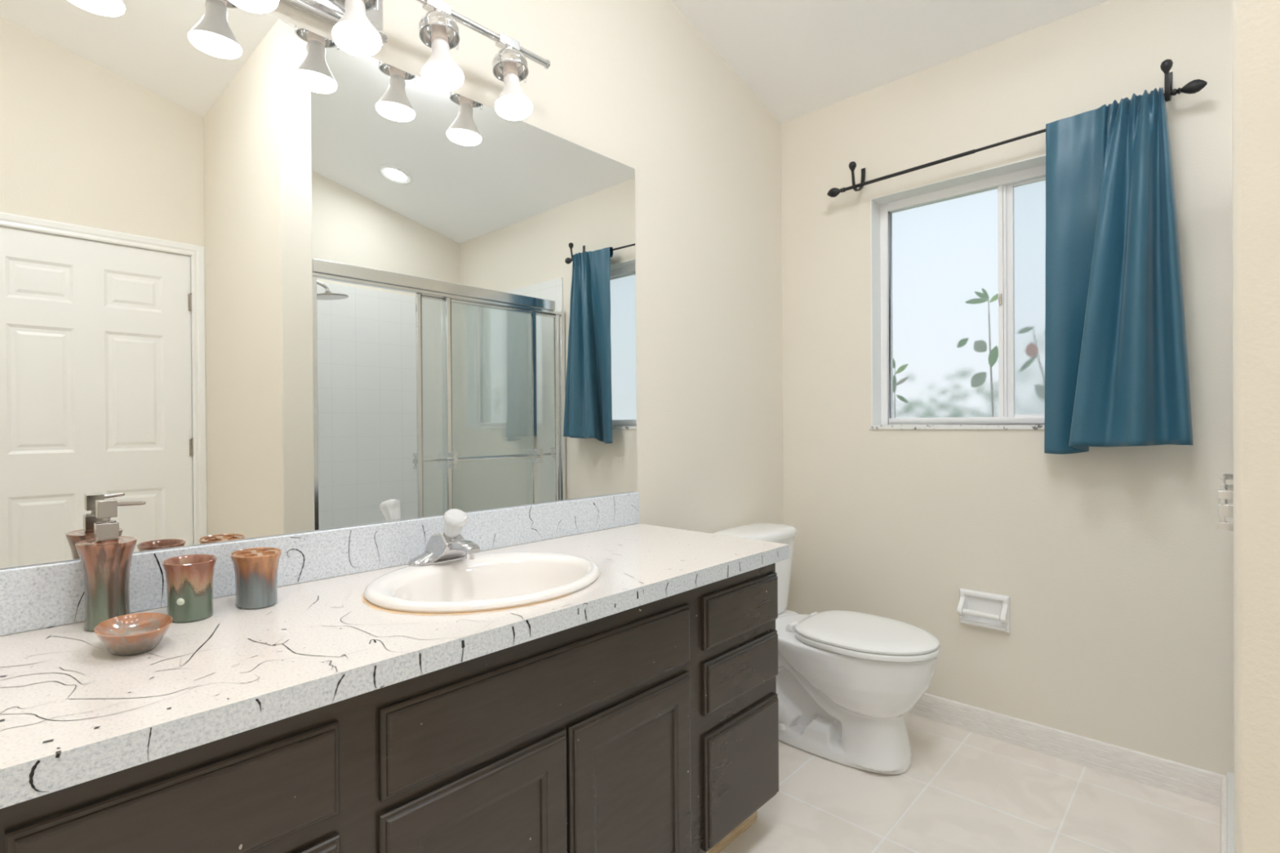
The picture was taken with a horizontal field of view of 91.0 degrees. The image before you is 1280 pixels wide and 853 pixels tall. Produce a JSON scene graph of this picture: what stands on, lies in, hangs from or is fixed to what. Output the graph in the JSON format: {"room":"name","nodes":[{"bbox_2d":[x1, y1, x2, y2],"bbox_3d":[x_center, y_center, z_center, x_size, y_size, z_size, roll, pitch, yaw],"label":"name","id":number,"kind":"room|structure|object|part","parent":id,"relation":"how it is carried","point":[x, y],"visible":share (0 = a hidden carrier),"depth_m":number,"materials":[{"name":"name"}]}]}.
{"room":"bathroom","nodes":[
{"label":"bathroom","id":0,"kind":"room"},
{"bbox_2d":[3,0,783,568],"bbox_3d":[-0.481,-0.477,1.665,0.100,3.176,3.150,0,0,43],"label":"wall","id":1,"kind":"structure","parent":0,"point":[634,84],"depth_m":2.26,"materials":[{"name":"beige paint"}]},
{"bbox_2d":[228,0,387,57],"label":"vanity light","id":2,"kind":"object","parent":1,"relation":"attached to","point":[357,29],"depth_m":1.30,"materials":[{"name":"white glass"}]},
{"bbox_3d":[-0.719,-0.834,1.158,0.094,0.105,0.094,0,0,43],"label":"bulb","id":3,"kind":"part","parent":2,"relation":"part of","materials":[{"name":"white glass"}]},
{"bbox_3d":[-0.736,-0.974,1.303,0.022,0.185,0.420,0,0,43],"label":"plate","id":4,"kind":"part","parent":2,"relation":"part of","materials":[{"name":"silver metal"}]},
{"bbox_3d":[-0.585,-0.836,1.302,0.094,0.105,0.094,0,0,43],"label":"bulb","id":5,"kind":"part","parent":2,"relation":"part of","materials":[{"name":"white glass"}]},
{"bbox_2d":[0,0,636,568],"bbox_3d":[-0.543,-0.312,1.519,0.005,1.067,1.548,0,0,43],"label":"wall mirror","id":6,"kind":"object","parent":1,"relation":"attached to","point":[260,276],"visible":1,"depth_m":1.29,"materials":[{"name":"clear mirror"}]},
{"bbox_2d":[0,491,639,635],"bbox_3d":[-0.535,0.274,1.515,0.020,0.104,1.545,0,0,43],"label":"backsplash","id":7,"kind":"structure","parent":1,"relation":"attached to","point":[47,595],"depth_m":1.34,"materials":[{"name":"grey stone"}]},
{"bbox_2d":[414,0,550,120],"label":"vanity light","id":8,"kind":"object","parent":1,"relation":"attached to","point":[438,30],"depth_m":1.49,"materials":[{"name":"white glass"}]},
{"bbox_2d":[431,24,448,43],"bbox_3d":[-0.463,-0.911,1.452,0.041,0.052,0.037,0,0,43],"label":"socket","id":9,"kind":"object","parent":8,"relation":"attached to","point":[439,33],"depth_m":1.44,"materials":[{"name":"beige"}]},
{"bbox_3d":[-0.453,-0.837,1.443,0.094,0.105,0.094,0,0,43],"label":"bulb","id":10,"kind":"part","parent":8,"relation":"part of","materials":[{"name":"white glass"}]},
{"bbox_3d":[-0.683,-0.971,1.232,0.019,0.019,1.270,0,0,43],"label":"rail","id":11,"kind":"part","parent":8,"relation":"part of","materials":[{"name":"silver metal"}]},
{"bbox_2d":[502,61,518,76],"bbox_3d":[-0.329,-0.912,1.596,0.041,0.052,0.037,0,0,43],"label":"socket","id":12,"kind":"object","parent":8,"relation":"attached to","point":[510,68],"depth_m":1.58,"materials":[{"name":"beige"}]},
{"bbox_3d":[-0.319,-0.839,1.587,0.094,0.105,0.094,0,0,43],"label":"bulb","id":13,"kind":"part","parent":8,"relation":"part of","materials":[{"name":"white glass"}]},
{"bbox_2d":[671,0,1110,123],"bbox_3d":[0.588,-1.736,0.791,2.860,0.907,3.350,0,0,43],"label":"ceiling","id":14,"kind":"structure","parent":0,"point":[799,58],"depth_m":2.27,"materials":[{"name":"white paint"}]},
{"bbox_2d":[720,712,1220,852],"bbox_3d":[0.608,1.157,0.804,2.860,0.100,3.350,0,0,43],"label":"floor","id":15,"kind":"structure","parent":0,"point":[962,791],"depth_m":1.81,"materials":[{"name":"beige tile"}]},
{"bbox_2d":[0,563,778,852],"bbox_3d":[-0.335,0.737,1.337,0.551,0.749,1.524,0,0,43],"label":"vanity cabinet","id":16,"kind":"object","parent":15,"relation":"on","point":[651,727],"visible":0.86,"depth_m":1.07,"materials":[{"name":"brown paint"}]},
{"bbox_3d":[-0.522,0.469,0.745,0.018,0.126,0.323,0,0,43],"label":"drawer","id":17,"kind":"part","parent":16,"relation":"part of","materials":[{"name":"brown paint"}]},
{"bbox_3d":[-0.521,0.624,0.746,0.018,0.123,0.323,0,0,43],"label":"drawer","id":18,"kind":"part","parent":16,"relation":"part of","materials":[{"name":"brown paint"}]},
{"bbox_2d":[0,491,789,808],"bbox_3d":[-0.332,0.292,1.327,0.574,0.142,1.545,0,0,43],"label":"countertop","id":19,"kind":"structure","parent":16,"relation":"on","point":[73,711],"depth_m":1.00,"materials":[{"name":"white stone"}]},
{"bbox_2d":[75,498,145,631],"bbox_3d":[-0.884,0.226,1.044,0.099,0.208,0.080,0,0,28],"label":"soap dispenser","id":20,"kind":"object","parent":19,"relation":"on","point":[105,558],"visible":0.92,"depth_m":1.02,"materials":[{"name":"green ceramic"}]},
{"bbox_2d":[75,536,137,631],"bbox_3d":[-0.884,0.259,1.044,0.100,0.142,0.078,0,0,43],"label":"bottle","id":21,"kind":"object","parent":20,"relation":"attached to","point":[105,561],"depth_m":1.02,"materials":[{"name":"brown ceramic"}]},
{"bbox_2d":[93,612,173,656],"bbox_3d":[-0.750,0.311,0.933,0.134,0.037,0.090,0,0,43],"label":"soap dish","id":22,"kind":"object","parent":19,"relation":"on","point":[130,634],"visible":1,"depth_m":0.93,"materials":[{"name":"orange ceramic"}]},
{"bbox_2d":[161,554,217,622],"bbox_3d":[-0.780,0.279,1.091,0.099,0.099,0.077,0,0,43],"label":"tumbler","id":23,"kind":"object","parent":19,"relation":"on","point":[188,578],"visible":0.98,"depth_m":1.06,"materials":[{"name":"green ceramic"}]},
{"bbox_2d":[229,546,282,608],"bbox_3d":[-0.710,0.280,1.165,0.105,0.096,0.081,0,0,43],"label":"toothbrush holder","id":24,"kind":"object","parent":19,"relation":"on","point":[255,569],"visible":1,"depth_m":1.13,"materials":[{"name":"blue ceramic"}]},
{"bbox_2d":[408,508,479,566],"bbox_3d":[-0.418,0.250,1.421,0.159,0.126,0.156,0,0,43],"label":"faucet","id":25,"kind":"object","parent":19,"relation":"on","point":[449,546],"visible":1,"depth_m":1.41,"materials":[{"name":"silver metal"}]},
{"bbox_3d":[-0.457,0.299,1.456,0.054,0.028,0.156,0,0,43],"label":"plate","id":26,"kind":"part","parent":25,"relation":"part of","materials":[{"name":"silver metal"}]},
{"bbox_3d":[-0.418,0.219,1.420,0.060,0.064,0.054,0,0,43],"label":"knob","id":27,"kind":"part","parent":25,"relation":"part of","materials":[{"name":"white plastic"}]},
{"bbox_3d":[-0.398,0.266,1.401,0.102,0.026,0.040,0,0,43],"label":"spout","id":28,"kind":"part","parent":25,"relation":"part of","materials":[{"name":"silver metal"}]},
{"bbox_2d":[361,551,599,615],"bbox_3d":[-0.320,0.387,1.324,0.434,0.156,0.503,0,0,43],"label":"sink","id":29,"kind":"object","parent":19,"relation":"in","point":[493,581],"visible":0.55,"depth_m":1.39,"materials":[{"name":"white ceramic"}]},
{"bbox_3d":[-0.253,0.779,1.033,0.018,0.438,0.349,0,0,43],"label":"door","id":30,"kind":"part","parent":16,"relation":"part of","materials":[{"name":"brown paint"}]},
{"bbox_3d":[-0.130,0.472,1.166,0.018,0.133,0.711,0,0,43],"label":"false drawer","id":31,"kind":"part","parent":16,"relation":"part of","materials":[{"name":"brown paint"}]},
{"bbox_3d":[-0.007,0.776,1.297,0.018,0.438,0.357,0,0,43],"label":"door","id":32,"kind":"part","parent":16,"relation":"part of","materials":[{"name":"brown paint"}]},
{"bbox_3d":[0.261,0.614,1.586,0.018,0.123,0.323,0,0,43],"label":"drawer","id":33,"kind":"part","parent":16,"relation":"part of","materials":[{"name":"brown paint"}]},
{"bbox_3d":[0.260,0.460,1.585,0.018,0.126,0.323,0,0,43],"label":"drawer","id":34,"kind":"part","parent":16,"relation":"part of","materials":[{"name":"brown paint"}]},
{"bbox_3d":[0.263,0.858,1.587,0.018,0.267,0.323,0,0,43],"label":"drawer","id":35,"kind":"part","parent":16,"relation":"part of","materials":[{"name":"brown paint"}]},
{"bbox_2d":[711,522,940,774],"bbox_3d":[0.641,0.744,2.210,0.773,0.712,0.433,0,0,43],"label":"toilet","id":36,"kind":"object","parent":15,"relation":"on","point":[847,682],"visible":0.81,"depth_m":2.03,"materials":[{"name":"white ceramic"}]},
{"bbox_3d":[0.432,0.408,2.402,0.204,0.040,0.430,0,0,43],"label":"tank lid","id":37,"kind":"part","parent":36,"relation":"part of","materials":[{"name":"white ceramic"}]},
{"bbox_3d":[0.430,0.576,2.406,0.180,0.294,0.398,0,0,43],"label":"tank","id":38,"kind":"part","parent":36,"relation":"part of","materials":[{"name":"white ceramic"}]},
{"bbox_3d":[0.641,0.908,2.213,0.758,0.384,0.370,0,0,43],"label":"bowl","id":39,"kind":"part","parent":36,"relation":"part of","materials":[{"name":"white ceramic"}]},
{"bbox_3d":[0.760,0.683,2.100,0.440,0.020,0.362,0,0,43],"label":"lid","id":40,"kind":"part","parent":36,"relation":"part of","materials":[{"name":"white plastic"}]},
{"bbox_3d":[0.760,0.704,2.100,0.447,0.019,0.372,0,0,43],"label":"seat","id":41,"kind":"part","parent":36,"relation":"part of","materials":[{"name":"white plastic"}]},
{"bbox_2d":[1219,777,1226,852],"bbox_3d":[1.187,1.056,1.282,0.013,0.089,1.433,0,0,43],"label":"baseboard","id":42,"kind":"structure","parent":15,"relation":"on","point":[1223,824],"depth_m":1.63,"materials":[{"name":"white paint"}]},
{"bbox_2d":[1226,772,1234,852],"bbox_3d":[1.246,1.048,1.236,0.136,0.105,1.445,0,0,43],"label":"curb","id":43,"kind":"object","parent":15,"relation":"on","point":[1230,776],"visible":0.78,"depth_m":1.62,"materials":[{"name":"white"}]},
{"bbox_2d":[781,0,1234,775],"bbox_3d":[1.673,-0.124,1.950,2.860,2.436,0.200,0,0,43],"label":"wall","id":44,"kind":"structure","parent":0,"point":[1114,565],"depth_m":2.14,"materials":[{"name":"beige paint"}]},
{"bbox_2d":[848,161,865,191],"bbox_3d":[0.859,-0.982,2.484,0.029,0.108,0.117,0,0,43],"label":"curtain bracket","id":45,"kind":"object","parent":44,"relation":"attached to","point":[852,165],"visible":0.98,"depth_m":2.46,"materials":[{"name":"black metal"}]},
{"bbox_2d":[826,79,1207,197],"bbox_3d":[1.181,-0.956,2.165,1.146,0.059,0.036,0,0,43],"label":"curtain rod","id":46,"kind":"object","parent":45,"relation":"attached to","point":[1193,86],"visible":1,"depth_m":2.19,"materials":[{"name":"black metal"}]},
{"bbox_2d":[1044,87,1193,453],"bbox_3d":[1.420,-0.450,1.891,0.363,1.076,0.132,0,0,43],"label":"curtain","id":47,"kind":"object","parent":46,"relation":"hanging from","point":[1117,364],"visible":1,"depth_m":1.88,"materials":[{"name":"teal fabric"}]},
{"bbox_2d":[869,154,1045,429],"bbox_3d":[1.295,-0.451,2.243,0.927,0.923,0.132,0,0,43],"label":"window","id":48,"kind":"structure","parent":44,"relation":"in","point":[958,264],"depth_m":2.37,"materials":[{"name":"white metal"},{"name":"clear glass"},{"name":"white marble"}]},
{"bbox_3d":[1.164,-0.453,2.429,0.398,0.839,0.004,0,0,43],"label":"fixed pane","id":49,"kind":"part","parent":48,"relation":"part of","materials":[{"name":"clear glass"}]},
{"bbox_3d":[1.285,0.002,2.231,0.927,0.017,0.092,0,0,43],"label":"sill","id":50,"kind":"part","parent":48,"relation":"part of","materials":[{"name":"white stone"}]},
{"bbox_3d":[1.498,-0.454,2.135,0.400,0.837,0.012,0,0,43],"label":"sash","id":51,"kind":"part","parent":48,"relation":"part of","materials":[{"name":"white metal"}]},
{"bbox_3d":[1.493,-0.454,2.140,0.389,0.823,0.004,0,0,43],"label":"sliding pane","id":52,"kind":"part","parent":48,"relation":"part of","materials":[{"name":"clear glass"}]},
{"bbox_2d":[956,588,1009,632],"bbox_3d":[1.207,0.652,2.218,0.161,0.127,0.056,0,0,43],"label":"toilet paper holder","id":53,"kind":"object","parent":44,"relation":"attached to","point":[984,610],"visible":1,"depth_m":2.22,"materials":[{"name":"white ceramic"}]},
{"bbox_2d":[907,693,1226,806],"bbox_3d":[1.161,1.052,2.296,1.434,0.089,0.013,0,0,43],"label":"baseboard","id":54,"kind":"structure","parent":44,"relation":"attached to","point":[1201,784],"depth_m":2.04,"materials":[{"name":"pale whitewashed wood with visible grain"}]},
{"bbox_2d":[1160,59,1173,102],"bbox_3d":[1.546,-1.005,1.843,0.029,0.108,0.117,0,0,43],"label":"curtain bracket","id":55,"kind":"object","parent":44,"relation":"attached to","point":[1166,65],"visible":0.95,"depth_m":1.81,"materials":[{"name":"black metal"}]},
{"bbox_2d":[1231,0,1279,852],"bbox_3d":[1.103,-0.296,0.282,1.218,2.804,0.125,0,0,43],"label":"wall partition","id":56,"kind":"structure","parent":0,"point":[1255,24],"depth_m":0.64,"materials":[{"name":"beige paint"}]},
{"bbox_2d":[1217,472,1233,531],"bbox_3d":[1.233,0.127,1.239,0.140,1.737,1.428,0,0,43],"label":"hinge","id":57,"kind":"object","parent":56,"relation":"attached to","point":[1225,493],"visible":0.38,"depth_m":1.24,"materials":[{"name":"silver metal"}]}
]}

